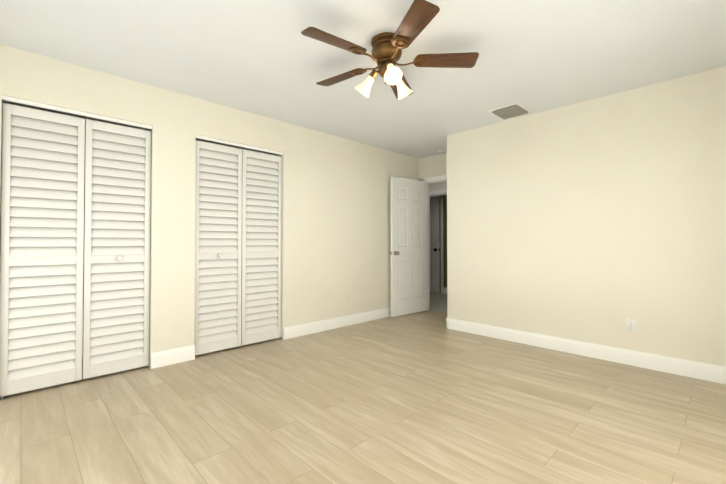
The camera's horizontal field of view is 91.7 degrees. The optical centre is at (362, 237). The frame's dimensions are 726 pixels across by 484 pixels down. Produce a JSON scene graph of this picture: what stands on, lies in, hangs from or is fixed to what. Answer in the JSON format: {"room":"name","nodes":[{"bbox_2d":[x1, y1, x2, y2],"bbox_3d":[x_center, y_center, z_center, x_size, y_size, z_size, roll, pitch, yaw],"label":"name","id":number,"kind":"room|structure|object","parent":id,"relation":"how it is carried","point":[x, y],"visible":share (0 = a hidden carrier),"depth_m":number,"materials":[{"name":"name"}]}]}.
{"room":"empty bedroom","nodes":[
{"label":"empty bedroom","id":0,"kind":"room"},
{"bbox_2d":[0,102,277,358],"bbox_3d":[-2.135,-0.091,3.378,3.030,2.440,0.680,1,-1,-44],"label":"wall","id":1,"kind":"structure","parent":0,"point":[84,166],"depth_m":3.28,"materials":[{"name":"beige paint"}]},
{"bbox_2d":[0,44,417,367],"bbox_3d":[-1.003,-0.083,3.921,5.410,2.440,0.120,1,-1,-44],"label":"wall","id":2,"kind":"structure","parent":0,"point":[336,224],"depth_m":3.79,"materials":[{"name":"beige paint"}]},
{"bbox_2d":[0,103,150,396],"bbox_3d":[-2.171,0.085,2.742,0.905,2.030,0.061,1,-1,-44],"label":"bifold closet door","id":3,"kind":"structure","parent":2,"relation":"in","point":[56,317],"depth_m":2.69,"materials":[{"name":"white paint"}]},
{"bbox_2d":[0,95,151,399],"bbox_3d":[-2.177,0.072,2.748,0.914,2.094,0.054,1,-1,-44],"label":"track rail","id":4,"kind":"object","parent":2,"relation":"attached to","point":[7,99],"visible":0.98,"depth_m":2.69,"materials":[{"name":"silver metal"}]},
{"bbox_2d":[151,345,194,368],"bbox_3d":[-1.688,1.060,3.143,0.355,0.130,0.016,1,-1,-44],"label":"baseboard","id":5,"kind":"structure","parent":2,"relation":"attached to","point":[178,355],"depth_m":3.13,"materials":[{"name":"white wood"}]},
{"bbox_2d":[194,140,281,354],"bbox_3d":[-1.250,0.098,3.638,0.935,2.030,0.061,1,-1,-44],"label":"bifold closet door","id":6,"kind":"structure","parent":2,"relation":"in","point":[238,233],"depth_m":3.60,"materials":[{"name":"white paint"}]},
{"bbox_2d":[196,135,282,339],"bbox_3d":[-1.255,0.085,3.644,0.944,2.094,0.054,1,-1,-44],"label":"track rail","id":7,"kind":"object","parent":2,"relation":"attached to","point":[217,141],"visible":0.83,"depth_m":3.62,"materials":[{"name":"silver metal"}]},
{"bbox_2d":[347,293,350,301],"bbox_3d":[-0.180,0.787,4.619,0.072,0.116,0.008,1,-1,-44],"label":"outlet","id":8,"kind":"object","parent":2,"relation":"attached to","point":[348,297],"visible":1,"depth_m":4.61,"materials":[{"name":"beige plastic"}]},
{"bbox_2d":[0,292,725,483],"bbox_3d":[0.225,1.166,4.189,7.570,0.050,6.780,1,-1,-44],"label":"floor","id":9,"kind":"structure","parent":0,"point":[425,397],"depth_m":2.16,"materials":[{"name":"brown wood"}]},
{"bbox_2d":[446,318,725,383],"bbox_3d":[2.045,1.065,3.433,0.016,0.130,2.856,1,-1,-44],"label":"baseboard","id":10,"kind":"structure","parent":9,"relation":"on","point":[699,370],"depth_m":3.25,"materials":[{"name":"white wood"}]},
{"bbox_2d":[0,0,725,157],"bbox_3d":[0.225,-1.324,4.225,7.570,0.050,6.780,1,-1,-44],"label":"ceiling","id":11,"kind":"structure","parent":0,"point":[266,58],"depth_m":2.51,"materials":[{"name":"white paint"}]},
{"bbox_2d":[301,0,478,99],"bbox_3d":[0.130,-1.147,2.375,1.166,0.359,1.166,1,-1,-44],"label":"ceiling fan","id":12,"kind":"object","parent":11,"relation":"hanging from","point":[388,47],"visible":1,"depth_m":2.29,"materials":[{"name":"brown wood"}]},
{"bbox_2d":[438,150,446,153],"bbox_3d":[1.183,-1.266,5.226,0.134,0.038,0.134,1,-1,-44],"label":"smoke detector","id":13,"kind":"object","parent":11,"relation":"attached to","point":[442,151],"visible":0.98,"depth_m":5.18,"materials":[{"name":"white plastic"}]},
{"bbox_2d":[488,102,531,119],"bbox_3d":[1.523,-1.297,3.650,0.360,0.022,0.315,1,-1,-44],"label":"ceiling vent","id":14,"kind":"object","parent":11,"relation":"in","point":[511,111],"visible":1,"depth_m":3.62,"materials":[{"name":"white metal"}]},
{"bbox_2d":[418,153,446,180],"bbox_3d":[0.305,-0.048,6.370,0.120,2.440,3.790,1,-1,-44],"label":"wall","id":15,"kind":"structure","parent":0,"point":[432,166],"depth_m":5.50,"materials":[{"name":"beige paint"}]},
{"bbox_2d":[421,174,446,310],"bbox_3d":[1.293,0.104,5.351,0.154,2.106,0.907,1,-1,-44],"label":"door frame","id":16,"kind":"structure","parent":15,"relation":"attached to","point":[435,179],"depth_m":5.62,"materials":[{"name":"white wood"}]},
{"bbox_2d":[390,176,426,316],"bbox_3d":[0.702,0.130,5.320,0.766,2.030,0.168,1,-1,-40],"label":"bedroom door","id":17,"kind":"structure","parent":16,"relation":"attached to","point":[408,252],"depth_m":5.28,"materials":[{"name":"white paint"}]},
{"bbox_2d":[430,181,446,191],"bbox_3d":[2.127,-0.047,6.461,0.100,2.440,6.200,1,-1,-44],"label":"wall","id":18,"kind":"structure","parent":0,"point":[437,186],"depth_m":7.04,"materials":[{"name":"beige paint"}]},
{"bbox_2d":[430,190,446,196],"bbox_3d":[1.587,0.122,7.014,0.134,2.119,0.988,1,-1,-44],"label":"door frame","id":19,"kind":"structure","parent":18,"relation":"attached to","point":[438,193],"depth_m":7.04,"materials":[{"name":"white wood"}]},
{"bbox_2d":[439,195,446,292],"bbox_3d":[2.593,-0.040,6.914,0.400,2.440,6.200,1,-1,-44],"label":"wall","id":20,"kind":"structure","parent":0,"point":[445,235],"depth_m":7.50,"materials":[{"name":"paint"}]},
{"bbox_2d":[430,198,439,292],"bbox_3d":[1.346,0.165,7.784,0.112,2.030,0.770,1,-1,-44],"label":"room door","id":21,"kind":"structure","parent":20,"relation":"in","point":[434,249],"depth_m":7.59,"materials":[{"name":"white paint"}]},
{"bbox_2d":[430,196,443,292],"bbox_3d":[1.398,0.138,7.841,0.018,2.110,0.900,1,-1,-44],"label":"door frame","id":22,"kind":"structure","parent":20,"relation":"attached to","point":[442,260],"depth_m":7.53,"materials":[{"name":"white"}]},
{"bbox_2d":[447,66,725,366],"bbox_3d":[2.410,-0.087,3.688,0.840,2.440,2.990,1,-1,-44],"label":"wall","id":23,"kind":"structure","parent":0,"point":[600,220],"depth_m":3.27,"materials":[{"name":"beige paint"}]},
{"bbox_2d":[626,318,635,332],"bbox_3d":[2.367,0.775,3.112,0.008,0.116,0.072,1,-1,-44],"label":"outlet","id":24,"kind":"object","parent":23,"relation":"attached to","point":[630,325],"visible":1,"depth_m":3.11,"materials":[{"name":"white plastic"}]}
]}

